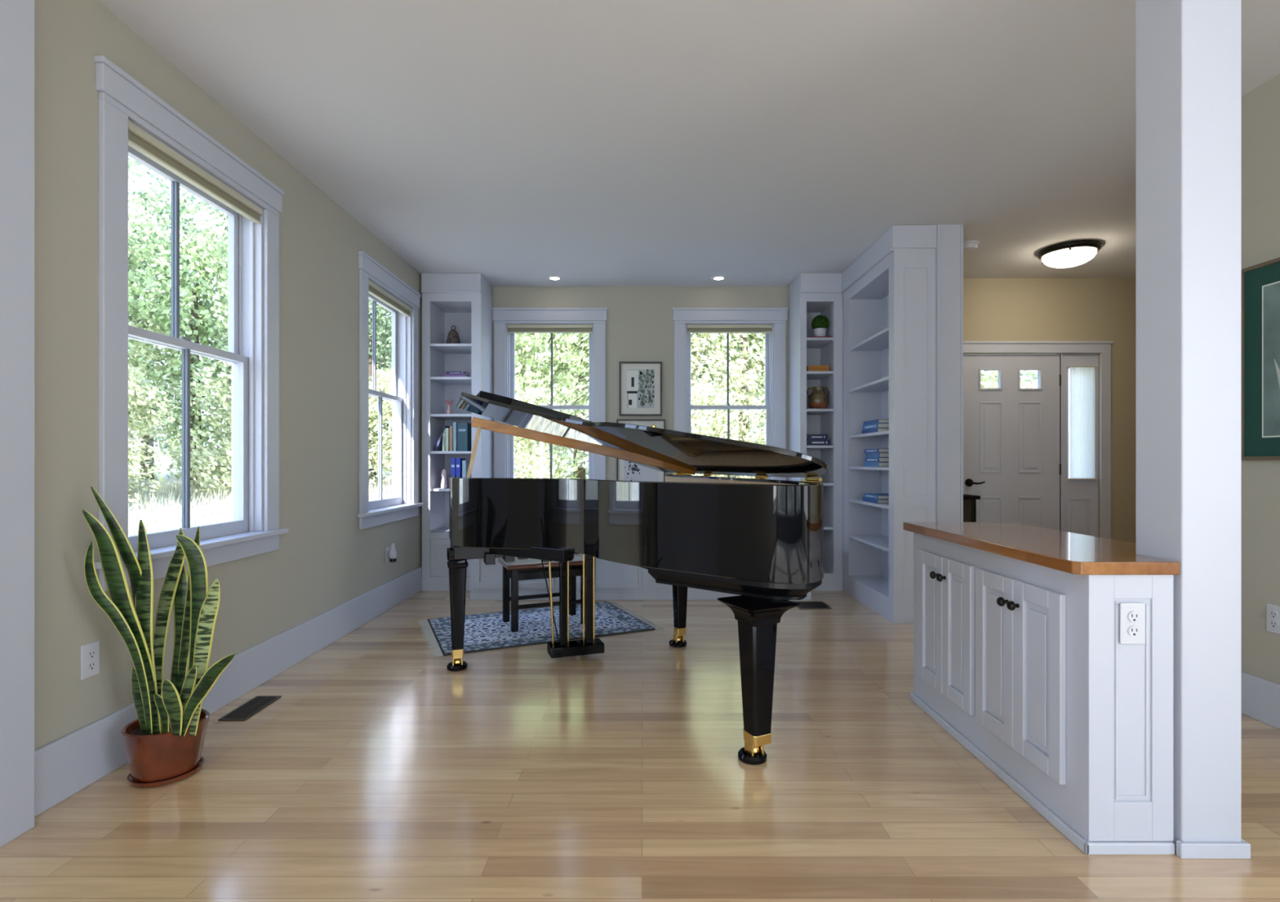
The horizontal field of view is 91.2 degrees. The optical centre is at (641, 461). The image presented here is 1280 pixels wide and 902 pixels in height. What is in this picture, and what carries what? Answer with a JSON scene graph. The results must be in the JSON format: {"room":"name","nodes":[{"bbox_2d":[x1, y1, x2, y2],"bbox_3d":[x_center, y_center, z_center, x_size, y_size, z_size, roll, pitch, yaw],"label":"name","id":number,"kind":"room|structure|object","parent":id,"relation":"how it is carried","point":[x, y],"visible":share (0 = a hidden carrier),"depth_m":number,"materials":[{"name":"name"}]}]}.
{"room":"music room","nodes":[
{"label":"music room","id":0,"kind":"room"},
{"bbox_2d":[34,0,422,750],"bbox_3d":[-1.967,-0.250,3.747,0.150,2.700,3.994,0,0,0],"label":"wall","id":1,"kind":"structure","parent":0,"point":[324,561],"depth_m":2.35,"materials":[{"name":"beige paint"}]},
{"bbox_2d":[80,640,99,679],"bbox_3d":[-1.887,0.680,2.145,0.010,0.116,0.070,0,0,0],"label":"wall outlet","id":2,"kind":"object","parent":1,"relation":"attached to","point":[90,652],"visible":1,"depth_m":2.14,"materials":[{"name":"white plastic"}]},
{"bbox_2d":[93,55,288,591],"bbox_3d":[-1.940,-0.472,2.708,0.205,1.855,1.105,0,0,0],"label":"window","id":3,"kind":"structure","parent":1,"relation":"in","point":[122,99],"depth_m":2.70,"materials":[{"name":"grey paint"}]},
{"bbox_2d":[128,120,262,223],"bbox_3d":[-1.904,-1.217,2.708,0.044,0.074,0.813,0,0,0],"label":"roller blind","id":4,"kind":"object","parent":3,"relation":"attached to","point":[139,140],"visible":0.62,"depth_m":2.62,"materials":[{"name":"beige fabric"}]},
{"bbox_2d":[34,567,421,817],"bbox_3d":[-1.883,0.999,3.610,0.018,0.202,3.440,0,0,0],"label":"baseboard","id":5,"kind":"structure","parent":1,"relation":"attached to","point":[67,765],"depth_m":2.85,"materials":[{"name":"grey paint"}]},
{"bbox_2d":[357,251,423,528],"bbox_3d":[-1.940,-0.472,4.718,0.205,1.855,1.105,0,0,0],"label":"window","id":6,"kind":"structure","parent":1,"relation":"in","point":[403,504],"depth_m":4.95,"materials":[{"name":"grey paint"}]},
{"bbox_2d":[368,280,411,316],"bbox_3d":[-1.904,-1.217,4.718,0.044,0.074,0.813,0,0,0],"label":"roller blind","id":7,"kind":"object","parent":6,"relation":"attached to","point":[375,291],"visible":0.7,"depth_m":4.69,"materials":[{"name":"beige fabric"}]},
{"bbox_2d":[389,542,396,562],"bbox_3d":[-1.852,0.679,4.660,0.052,0.138,0.052,0,0,0],"label":"air freshener","id":8,"kind":"object","parent":1,"relation":"attached to","point":[393,553],"visible":1,"depth_m":4.64,"materials":[{"name":"white plastic"}]},
{"bbox_2d":[0,581,1279,901],"bbox_3d":[1.275,1.160,0.875,7.450,0.120,10.150,0,0,0],"label":"floor","id":9,"kind":"structure","parent":0,"point":[380,771],"depth_m":2.02,"materials":[{"name":"brown wood"}]},
{"bbox_2d":[82,486,235,787],"bbox_3d":[-1.555,0.591,2.154,0.483,1.018,0.350,0,0,0],"label":"snake plant","id":10,"kind":"object","parent":9,"relation":"on","point":[164,745],"visible":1,"depth_m":2.12,"materials":[{"name":"green plant"}]},
{"bbox_2d":[217,695,281,720],"bbox_3d":[-1.740,1.097,2.790,0.114,0.006,0.270,0,0,0],"label":"floor vent","id":11,"kind":"object","parent":9,"relation":"in","point":[258,703],"visible":1,"depth_m":2.78,"materials":[{"name":"brown metal"}]},
{"bbox_2d":[223,697,275,718],"bbox_3d":[-1.740,1.097,2.790,0.090,0.004,0.246,0,0,0],"label":"grille","id":12,"kind":"object","parent":11,"relation":"attached to","point":[255,704],"depth_m":2.78,"materials":[{"name":"brown metal"}]},
{"bbox_2d":[421,273,492,591],"bbox_3d":[-1.621,-0.249,5.524,0.504,2.698,0.432,0,0,0],"label":"bookcase","id":13,"kind":"object","parent":9,"relation":"on","point":[464,301],"visible":0.69,"depth_m":5.37,"materials":[{"name":"grey paint"}]},
{"bbox_2d":[434,425,449,451],"bbox_3d":[-1.740,-0.198,5.475,0.100,0.226,0.150,0,0,0],"label":"book","id":14,"kind":"object","parent":13,"relation":"on","point":[438,447],"visible":0.71,"depth_m":5.40,"materials":[{"name":"blue paper"}]},
{"bbox_2d":[440,469,448,488],"bbox_3d":[-1.712,0.150,5.430,0.060,0.165,0.060,0,0,0],"label":"figurine","id":15,"kind":"object","parent":13,"relation":"on","point":[444,484],"visible":0.99,"depth_m":5.41,"materials":[{"name":"white ceramic"}]},
{"bbox_2d":[445,325,460,343],"bbox_3d":[-1.656,-1.099,5.500,0.140,0.190,0.140,0,0,0],"label":"bell","id":16,"kind":"object","parent":13,"relation":"on","point":[453,337],"visible":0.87,"depth_m":5.46,"materials":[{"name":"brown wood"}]},
{"bbox_2d":[453,422,457,451],"bbox_3d":[-1.615,-0.212,5.485,0.026,0.250,0.170,0,0,0],"label":"book","id":17,"kind":"object","parent":13,"relation":"on","point":[455,424],"visible":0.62,"depth_m":5.40,"materials":[{"name":"blue paper"}]},
{"bbox_2d":[455,457,465,477],"bbox_3d":[-1.586,0.102,5.479,0.036,0.260,0.161,0,0,0],"label":"book","id":18,"kind":"object","parent":13,"relation":"on","point":[458,460],"visible":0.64,"depth_m":5.40,"materials":[{"name":"blue paper"}]},
{"bbox_2d":[457,422,471,451],"bbox_3d":[-1.548,-0.210,5.489,0.085,0.245,0.181,0,0,0],"label":"book","id":19,"kind":"object","parent":13,"relation":"on","point":[464,429],"visible":0.87,"depth_m":5.40,"materials":[{"name":"teal paper"}]},
{"bbox_2d":[462,460,471,477],"bbox_3d":[-1.534,0.113,5.480,0.030,0.240,0.160,0,0,0],"label":"book","id":20,"kind":"object","parent":13,"relation":"on","point":[465,464],"visible":0.48,"depth_m":5.40,"materials":[{"name":"teal paper"}]},
{"bbox_2d":[446,661,467,671],"bbox_3d":[-0.981,1.087,3.328,0.106,0.026,0.106,0,0,-19],"label":"cup","id":21,"kind":"object","parent":9,"relation":"on","point":[455,665],"depth_m":3.30,"materials":[{"name":"black paint"}]},
{"bbox_2d":[417,601,661,657],"bbox_3d":[-0.700,1.095,4.215,1.460,0.009,0.882,0,0,-24],"label":"rug","id":22,"kind":"object","parent":9,"relation":"on","point":[485,631],"visible":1,"depth_m":4.10,"materials":[{"name":"fabric"}]},
{"bbox_2d":[497,553,582,632],"bbox_3d":[-0.656,0.876,4.240,0.570,0.430,0.350,0,0,-23],"label":"piano bench","id":23,"kind":"object","parent":22,"relation":"on","point":[517,570],"visible":0.87,"depth_m":4.13,"materials":[{"name":"black wood"}]},
{"bbox_2d":[446,391,829,764],"bbox_3d":[-0.181,0.367,3.071,1.446,1.466,2.119,0,0,-19],"label":"grand piano","id":24,"kind":"object","parent":9,"relation":"on","point":[759,540],"visible":1,"depth_m":2.67,"materials":[{"name":"black paint"}]},
{"bbox_2d":[469,553,811,599],"bbox_3d":[-0.012,0.870,5.345,2.710,0.460,0.759,0,0,0],"label":"window seat","id":25,"kind":"object","parent":9,"relation":"on","point":[613,580],"visible":0.34,"depth_m":4.97,"materials":[{"name":"grey paint"}]},
{"bbox_2d":[669,639,686,647],"bbox_3d":[0.215,1.087,3.748,0.106,0.026,0.106,0,0,-19],"label":"cup","id":26,"kind":"object","parent":9,"relation":"on","point":[673,642],"depth_m":3.72,"materials":[{"name":"black paint"}]},
{"bbox_2d":[737,746,766,764],"bbox_3d":[0.408,1.087,2.316,0.106,0.026,0.106,0,0,-19],"label":"cup","id":27,"kind":"object","parent":9,"relation":"on","point":[758,757],"depth_m":2.29,"materials":[{"name":"black paint"}]},
{"bbox_2d":[793,601,831,608],"bbox_3d":[1.292,1.097,4.780,0.240,0.006,0.240,0,0,0],"label":"floor vent","id":28,"kind":"object","parent":9,"relation":"in","point":[802,605],"visible":0.9,"depth_m":4.77,"materials":[{"name":"brown metal"}]},
{"bbox_2d":[789,273,842,591],"bbox_3d":[1.526,-0.249,5.524,0.363,2.698,0.432,0,0,0],"label":"bookcase","id":29,"kind":"object","parent":9,"relation":"on","point":[811,295],"visible":0.77,"depth_m":5.35,"materials":[{"name":"grey paint"}]},
{"bbox_2d":[806,386,829,408],"bbox_3d":[1.534,-0.547,5.460,0.170,0.198,0.170,0,0,37],"label":"jug","id":30,"kind":"object","parent":29,"relation":"on","point":[818,399],"visible":0.93,"depth_m":5.41,"materials":[{"name":"ceramic"}]},
{"bbox_2d":[806,365,829,371],"bbox_3d":[1.517,-0.796,5.445,0.183,0.055,0.130,0,0,0],"label":"wooden box","id":31,"kind":"object","parent":29,"relation":"on","point":[809,368],"visible":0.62,"depth_m":5.38,"materials":[{"name":"orange wood"}]},
{"bbox_2d":[806,440,830,445],"bbox_3d":[1.522,-0.162,5.454,0.190,0.050,0.151,0,0,0],"label":"book","id":32,"kind":"object","parent":29,"relation":"on","point":[809,442],"visible":0.87,"depth_m":5.38,"materials":[{"name":"blue paper"}]},
{"bbox_2d":[806,434,827,439],"bbox_3d":[1.511,-0.209,5.453,0.170,0.045,0.141,0,0,0],"label":"book","id":33,"kind":"object","parent":32,"relation":"on","point":[809,437],"visible":0.88,"depth_m":5.38,"materials":[{"name":"blue paper"}]},
{"bbox_2d":[808,336,831,337],"bbox_3d":[1.540,-1.063,5.450,0.190,0.018,0.140,0,0,0],"label":"book","id":34,"kind":"object","parent":29,"relation":"on","point":[810,336],"visible":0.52,"depth_m":5.38,"materials":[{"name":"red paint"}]},
{"bbox_2d":[811,315,829,336],"bbox_3d":[1.548,-1.173,5.450,0.153,0.201,0.152,0,0,0],"label":"potted plant","id":35,"kind":"object","parent":34,"relation":"on","point":[820,323],"visible":0.99,"depth_m":5.40,"materials":[{"name":"green plant"}]},
{"bbox_2d":[813,328,826,336],"bbox_3d":[1.548,-1.111,5.450,0.112,0.077,0.112,0,0,0],"label":"pot","id":36,"kind":"object","parent":35,"relation":"attached to","point":[817,331],"depth_m":5.41,"materials":[{"name":"white ceramic"}]},
{"bbox_2d":[841,225,936,623],"bbox_3d":[1.841,-0.249,4.784,0.305,2.698,1.089,0,0,0],"label":"bookcase","id":37,"kind":"object","parent":9,"relation":"on","point":[889,291],"visible":0.89,"depth_m":4.30,"materials":[{"name":"grey paint"}]},
{"bbox_2d":[862,427,888,433],"bbox_3d":[1.830,-0.230,4.785,0.190,0.031,0.330,0,0,0],"label":"book","id":38,"kind":"object","parent":37,"relation":"on","point":[877,429],"visible":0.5,"depth_m":4.67,"materials":[{"name":"blue paper"}]},
{"bbox_2d":[862,422,888,430],"bbox_3d":[1.834,-0.264,4.785,0.191,0.035,0.320,0,0,0],"label":"book","id":39,"kind":"object","parent":38,"relation":"on","point":[877,424],"visible":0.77,"depth_m":4.65,"materials":[{"name":"blue paper"}]},
{"bbox_2d":[863,418,888,425],"bbox_3d":[1.840,-0.297,4.785,0.190,0.029,0.310,0,0,0],"label":"book","id":40,"kind":"object","parent":39,"relation":"on","point":[878,420],"visible":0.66,"depth_m":4.67,"materials":[{"name":"blue paper"}]},
{"bbox_2d":[862,497,888,503],"bbox_3d":[1.830,0.296,4.775,0.190,0.029,0.310,0,0,0],"label":"book","id":41,"kind":"object","parent":37,"relation":"on","point":[864,499],"visible":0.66,"depth_m":4.66,"materials":[{"name":"blue paper"}]},
{"bbox_2d":[863,493,888,499],"bbox_3d":[1.834,0.266,4.775,0.191,0.029,0.300,0,0,0],"label":"book","id":42,"kind":"object","parent":41,"relation":"on","point":[873,495],"visible":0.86,"depth_m":4.70,"materials":[{"name":"blue paper"}]},
{"bbox_2d":[863,462,888,466],"bbox_3d":[1.830,0.024,4.750,0.190,0.035,0.300,0,0,0],"label":"book","id":43,"kind":"object","parent":37,"relation":"on","point":[865,464],"visible":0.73,"depth_m":4.64,"materials":[{"name":"blue paper"}]},
{"bbox_2d":[864,457,888,462],"bbox_3d":[1.834,-0.011,4.750,0.191,0.033,0.290,0,0,0],"label":"book","id":44,"kind":"object","parent":43,"relation":"on","point":[866,460],"visible":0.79,"depth_m":4.64,"materials":[{"name":"blue paper"}]},
{"bbox_2d":[865,453,888,457],"bbox_3d":[1.840,-0.046,4.750,0.190,0.035,0.280,0,0,0],"label":"book","id":45,"kind":"object","parent":44,"relation":"on","point":[867,455],"visible":0.66,"depth_m":4.70,"materials":[{"name":"blue paper"}]},
{"bbox_2d":[863,448,888,453],"bbox_3d":[1.829,-0.079,4.750,0.191,0.029,0.300,0,0,0],"label":"book","id":46,"kind":"object","parent":45,"relation":"on","point":[879,450],"visible":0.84,"depth_m":4.64,"materials":[{"name":"paper"}]},
{"bbox_2d":[963,493,980,522],"bbox_3d":[2.425,0.685,5.110,0.470,0.830,0.380,0,0,0],"label":"console table","id":47,"kind":"object","parent":9,"relation":"on","point":[969,500],"visible":0.13,"depth_m":4.96,"materials":[{"name":"black wood"}]},
{"bbox_2d":[910,532,1174,854],"bbox_3d":[1.427,0.709,2.321,0.456,0.783,1.147,0,0,0],"label":"base cabinet","id":48,"kind":"object","parent":9,"relation":"on","point":[1025,665],"visible":0.99,"depth_m":1.86,"materials":[{"name":"grey paint"}]},
{"bbox_2d":[902,522,1179,574],"bbox_3d":[1.446,0.298,2.314,0.487,0.036,1.152,0,0,0],"label":"countertop","id":49,"kind":"structure","parent":48,"relation":"on","point":[1075,553],"depth_m":2.08,"materials":[{"name":"brown wood"}]},
{"bbox_2d":[1120,602,1145,644],"bbox_3d":[1.371,0.453,1.749,0.070,0.116,0.010,0,0,0],"label":"wall outlet","id":50,"kind":"object","parent":48,"relation":"attached to","point":[1132,615],"visible":1,"depth_m":1.75,"materials":[{"name":"white plastic"}]},
{"bbox_2d":[1127,611,1140,622],"bbox_3d":[1.371,0.433,1.746,0.032,0.031,0.004,0,0,0],"label":"socket","id":51,"kind":"object","parent":50,"relation":"attached to","point":[1132,616],"depth_m":1.74,"materials":[{"name":"white plastic"}]},
{"bbox_2d":[1127,625,1140,636],"bbox_3d":[1.371,0.473,1.746,0.032,0.031,0.004,0,0,0],"label":"socket","id":52,"kind":"object","parent":50,"relation":"attached to","point":[1132,630],"depth_m":1.74,"materials":[{"name":"white plastic"}]},
{"bbox_2d":[1135,0,1250,858],"bbox_3d":[1.587,-0.250,1.827,0.193,2.700,0.190,0,0,0],"label":"column","id":53,"kind":"structure","parent":9,"relation":"on","point":[1188,52],"depth_m":1.74,"materials":[{"name":"grey paint"}]},
{"bbox_2d":[492,286,843,581],"bbox_3d":[0.064,-0.250,5.819,4.212,2.700,0.150,0,0,0],"label":"wall","id":54,"kind":"structure","parent":0,"point":[640,324],"depth_m":5.75,"materials":[{"name":"beige paint"}]},
{"bbox_2d":[491,307,608,479],"bbox_3d":[-0.843,-0.472,5.792,1.070,1.855,0.205,0,0,0],"label":"window","id":55,"kind":"structure","parent":54,"relation":"in","point":[504,341],"depth_m":5.72,"materials":[{"name":"grey paint"}]},
{"bbox_2d":[507,324,592,333],"bbox_3d":[-0.843,-1.217,5.756,0.778,0.074,0.044,0,0,0],"label":"roller blind","id":56,"kind":"object","parent":55,"relation":"attached to","point":[512,328],"visible":1,"depth_m":5.75,"materials":[{"name":"beige fabric"}]},
{"bbox_2d":[619,361,662,416],"bbox_3d":[-0.012,-0.663,5.731,0.391,0.495,0.022,0,0,0],"label":"framed print","id":57,"kind":"object","parent":54,"relation":"attached to","point":[640,382],"visible":1,"depth_m":5.73,"materials":[{"name":"grey paper"}]},
{"bbox_2d":[616,419,665,481],"bbox_3d":[-0.009,-0.009,5.731,0.446,0.752,0.022,0,0,0],"label":"framed print","id":58,"kind":"object","parent":54,"relation":"attached to","point":[626,470],"visible":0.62,"depth_m":5.73,"materials":[{"name":"grey paper"}]},
{"bbox_2d":[671,307,788,479],"bbox_3d":[0.804,-0.472,5.792,1.070,1.855,0.205,0,0,0],"label":"window","id":59,"kind":"structure","parent":54,"relation":"in","point":[775,406],"depth_m":5.72,"materials":[{"name":"grey paint"}]},
{"bbox_2d":[687,324,772,333],"bbox_3d":[0.804,-1.217,5.756,0.778,0.074,0.044,0,0,0],"label":"roller blind","id":60,"kind":"object","parent":59,"relation":"attached to","point":[691,328],"visible":1,"depth_m":5.75,"materials":[{"name":"beige fabric"}]},
{"bbox_2d":[97,0,1279,286],"bbox_3d":[1.275,-1.700,0.875,7.450,0.200,10.150,0,0,0],"label":"ceiling","id":61,"kind":"structure","parent":0,"point":[511,143],"depth_m":2.96,"materials":[{"name":"white paint"}]},
{"bbox_2d":[963,240,979,252],"bbox_3d":[2.400,-1.575,4.600,0.140,0.050,0.140,0,0,0],"label":"smoke detector","id":62,"kind":"object","parent":61,"relation":"attached to","point":[971,245],"visible":0.73,"depth_m":4.55,"materials":[{"name":"white plastic"}]},
{"bbox_2d":[1037,240,1102,267],"bbox_3d":[3.215,-1.536,4.720,0.400,0.128,0.400,0,0,0],"label":"ceiling light","id":63,"kind":"object","parent":61,"relation":"attached to","point":[1073,253],"visible":1,"depth_m":4.61,"materials":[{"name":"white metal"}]},
{"bbox_2d":[963,278,1135,542],"bbox_3d":[3.502,-0.250,5.545,2.695,2.700,0.150,0,0,0],"label":"wall","id":64,"kind":"structure","parent":0,"point":[995,309],"depth_m":5.47,"materials":[{"name":"beige paint"}]},
{"bbox_2d":[963,354,1061,530],"bbox_3d":[3.206,0.077,5.473,0.932,2.025,0.103,0,0,0],"label":"door","id":65,"kind":"structure","parent":64,"relation":"in","point":[1011,433],"depth_m":5.48,"materials":[{"name":"grey paint"}]},
{"bbox_2d":[963,341,1112,538],"bbox_3d":[3.370,0.028,5.485,1.440,2.145,0.090,0,0,0],"label":"trim","id":66,"kind":"structure","parent":64,"relation":"attached to","point":[1104,348],"depth_m":5.45,"materials":[{"name":"grey paint"}]},
{"bbox_2d":[1062,353,1097,537],"bbox_3d":[3.831,0.077,5.503,0.318,2.045,0.058,0,0,0],"label":"window","id":67,"kind":"structure","parent":64,"relation":"in","point":[1080,496],"depth_m":5.48,"materials":[{"name":"grey paint"}]},
{"bbox_2d":[1067,365,1097,479],"bbox_3d":[3.838,-0.336,5.460,0.255,0.990,0.012,0,0,0],"label":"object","id":68,"kind":"structure","parent":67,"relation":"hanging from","point":[1082,378],"depth_m":5.46,"materials":[{"name":"glass"}]},
{"bbox_2d":[1241,73,1279,684],"bbox_3d":[2.705,-0.250,1.900,0.150,2.700,2.000,0,0,0],"label":"wall","id":69,"kind":"structure","parent":0,"point":[1260,107],"depth_m":2.67,"materials":[{"name":"beige paint"}]},
{"bbox_2d":[1241,257,1279,460],"bbox_3d":[2.617,-0.420,2.360,0.022,0.830,0.760,0,0,0],"label":"framed botanical print","id":70,"kind":"object","parent":69,"relation":"attached to","point":[1260,282],"visible":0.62,"depth_m":2.65,"materials":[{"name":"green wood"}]},
{"bbox_2d":[1241,671,1279,729],"bbox_3d":[2.621,1.010,1.975,0.018,0.180,2.150,0,0,0],"label":"baseboard","id":71,"kind":"structure","parent":69,"relation":"attached to","point":[1260,697],"depth_m":2.65,"materials":[{"name":"grey paint"}]},
{"bbox_2d":[1266,603,1279,634],"bbox_3d":[2.625,0.655,2.600,0.010,0.116,0.070,0,0,0],"label":"wall outlet","id":72,"kind":"object","parent":69,"relation":"attached to","point":[1273,611],"visible":1,"depth_m":2.60,"materials":[{"name":"white plastic"}]},
{"label":"outside","id":73,"kind":"structure","parent":0,"visible":0},
{"bbox_2d":[128,431,1069,535],"bbox_3d":[0.000,-0.879,5.000,120.000,4.658,110.000,0,0,0],"label":"ground","id":74,"kind":"structure","parent":73,"point":[165,466],"depth_m":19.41,"materials":[{"name":"white"}]},
{"bbox_2d":[128,364,176,503],"bbox_3d":[-11.308,-0.525,13.095,2.611,3.119,3.083,0,0,-13],"label":"shrub","id":75,"kind":"object","parent":74,"relation":"on","point":[136,385],"visible":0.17,"depth_m":13.30,"materials":[{"name":"green plant"}]},
{"bbox_2d":[128,245,191,456],"bbox_3d":[-14.359,-3.171,15.069,5.216,8.352,5.063,0,0,12],"label":"tree","id":76,"kind":"object","parent":74,"relation":"on","point":[156,327],"visible":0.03,"depth_m":15.75,"materials":[{"name":"green plant"}]},
{"bbox_2d":[128,157,231,479],"bbox_3d":[-14.933,-3.989,18.993,5.453,9.897,5.335,0,0,-12],"label":"tree","id":77,"kind":"object","parent":74,"relation":"on","point":[168,213],"visible":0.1,"depth_m":18.67,"materials":[{"name":"green plant"}]},
{"bbox_2d":[128,193,231,487],"bbox_3d":[-12.350,-2.922,17.308,5.126,8.049,4.888,0,0,7],"label":"tree","id":78,"kind":"object","parent":74,"relation":"on","point":[197,333],"visible":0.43,"depth_m":16.60,"materials":[{"name":"green plant"}]},
{"bbox_2d":[161,360,231,495],"bbox_3d":[-9.755,-0.783,15.777,3.003,3.586,3.546,0,0,19],"label":"shrub","id":79,"kind":"object","parent":74,"relation":"on","point":[225,458],"visible":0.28,"depth_m":14.89,"materials":[{"name":"green plant"}]},
{"bbox_2d":[201,205,392,453],"bbox_3d":[-10.345,-3.816,20.086,5.896,9.441,5.724,0,0,9],"label":"tree","id":80,"kind":"object","parent":74,"relation":"on","point":[219,221],"visible":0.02,"depth_m":18.66,"materials":[{"name":"green plant"}]},
{"bbox_2d":[368,397,386,480],"bbox_3d":[-7.996,-0.584,15.934,2.611,3.119,3.083,0,0,32],"label":"shrub","id":81,"kind":"object","parent":74,"relation":"on","point":[372,428],"visible":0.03,"depth_m":16.56,"materials":[{"name":"green plant"}]},
{"bbox_2d":[368,368,392,489],"bbox_3d":[-6.230,-0.771,16.451,2.872,3.431,3.392,0,0,1],"label":"shrub","id":82,"kind":"object","parent":74,"relation":"on","point":[382,384],"visible":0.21,"depth_m":15.87,"materials":[{"name":"green plant"}]},
{"bbox_2d":[368,299,392,482],"bbox_3d":[-8.045,-3.372,18.462,4.668,8.660,4.772,0,0,32],"label":"tree","id":83,"kind":"object","parent":74,"relation":"on","point":[382,322],"visible":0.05,"depth_m":18.39,"materials":[{"name":"green plant"}]},
{"bbox_2d":[376,329,529,449],"bbox_3d":[-6.336,-3.568,20.908,5.443,8.715,5.284,0,0,3],"label":"tree","id":84,"kind":"object","parent":74,"relation":"on","point":[389,348],"visible":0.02,"depth_m":19.99,"materials":[{"name":"green plant"}]},
{"bbox_2d":[391,315,589,474],"bbox_3d":[-3.845,-3.061,17.026,5.216,8.352,5.063,0,0,28],"label":"tree","id":85,"kind":"object","parent":74,"relation":"on","point":[523,366],"visible":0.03,"depth_m":16.50,"materials":[{"name":"green plant"}]},
{"bbox_2d":[514,385,571,478],"bbox_3d":[-2.761,-0.270,14.134,2.350,2.807,2.775,0,0,-30],"label":"shrub","id":86,"kind":"object","parent":74,"relation":"on","point":[542,472],"visible":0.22,"depth_m":13.82,"materials":[{"name":"green plant"}]},
{"bbox_2d":[514,333,589,479],"bbox_3d":[-1.798,-2.356,15.917,4.301,7.083,4.511,0,0,22],"label":"tree","id":87,"kind":"object","parent":74,"relation":"on","point":[580,357],"visible":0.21,"depth_m":15.33,"materials":[{"name":"green plant"}]},
{"bbox_2d":[515,333,589,477],"bbox_3d":[-2.748,-4.074,19.958,5.453,9.897,5.335,0,0,21],"label":"tree","id":88,"kind":"object","parent":74,"relation":"on","point":[522,369],"visible":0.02,"depth_m":19.23,"materials":[{"name":"green plant"}]},
{"bbox_2d":[565,333,751,453],"bbox_3d":[0.515,-3.245,17.341,5.284,8.715,5.443,0,0,7],"label":"tree","id":89,"kind":"object","parent":74,"relation":"on","point":[697,362],"visible":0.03,"depth_m":15.64,"materials":[{"name":"green plant"}]},
{"bbox_2d":[690,333,751,427],"bbox_3d":[1.266,-4.541,21.031,5.908,10.722,5.780,0,0,-43],"label":"tree","id":90,"kind":"object","parent":74,"relation":"on","point":[710,359],"visible":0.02,"depth_m":19.61,"materials":[{"name":"green plant"}]},
{"bbox_2d":[690,333,765,477],"bbox_3d":[2.588,-2.643,16.143,4.623,7.626,4.762,0,0,33],"label":"tree","id":91,"kind":"object","parent":74,"relation":"on","point":[744,381],"visible":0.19,"depth_m":15.06,"materials":[{"name":"green plant"}]},
{"bbox_2d":[690,381,765,478],"bbox_3d":[1.797,-0.359,14.211,2.481,2.963,2.929,0,0,17],"label":"shrub","id":92,"kind":"object","parent":74,"relation":"on","point":[712,416],"visible":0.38,"depth_m":13.79,"materials":[{"name":"green plant"}]},
{"bbox_2d":[692,333,765,443],"bbox_3d":[4.253,-3.365,20.981,5.331,8.370,5.084,0,0,-41],"label":"tree","id":93,"kind":"object","parent":74,"relation":"on","point":[737,347],"visible":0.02,"depth_m":20.49,"materials":[{"name":"green plant"}]},
{"bbox_2d":[729,333,765,444],"bbox_3d":[4.594,-2.776,17.390,4.692,7.726,4.921,0,0,16],"label":"tree","id":94,"kind":"object","parent":74,"relation":"on","point":[762,392],"visible":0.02,"depth_m":17.23,"materials":[{"name":"green plant"}]},
{"bbox_2d":[980,370,1032,388],"bbox_3d":[6.567,-0.287,12.367,3.083,3.119,2.611,0,0,-38],"label":"shrub","id":95,"kind":"object","parent":74,"relation":"on","point":[985,383],"visible":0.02,"depth_m":11.79,"materials":[{"name":"green plant"}]},
{"bbox_2d":[981,370,1037,388],"bbox_3d":[9.557,-3.989,19.036,5.335,9.897,5.453,0,0,41],"label":"tree","id":96,"kind":"object","parent":74,"relation":"on","point":[1033,375],"visible":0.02,"depth_m":18.40,"materials":[{"name":"green plant"}]},
{"bbox_3d":[2.077,-0.250,5.007,0.155,2.700,1.474,0,0,0],"label":"wall partition","id":97,"kind":"structure","parent":0,"visible":0},
{"bbox_2d":[935,223,963,522],"bbox_3d":[2.079,-0.250,4.245,0.171,2.700,0.047,0,0,0],"label":"trim","id":98,"kind":"structure","parent":97,"relation":"attached to","point":[949,237],"depth_m":4.24,"materials":[{"name":"grey paint"}]},
{"bbox_3d":[-2.170,-0.250,1.675,0.560,2.700,0.150,0,0,0],"label":"wall","id":99,"kind":"structure","parent":0,"visible":0},
{"bbox_2d":[0,0,34,847],"bbox_3d":[-1.909,-0.250,1.734,0.163,2.700,0.307,0,0,0],"label":"trim","id":100,"kind":"structure","parent":99,"relation":"attached to","point":[16,16],"depth_m":1.83,"materials":[{"name":"grey paint"}]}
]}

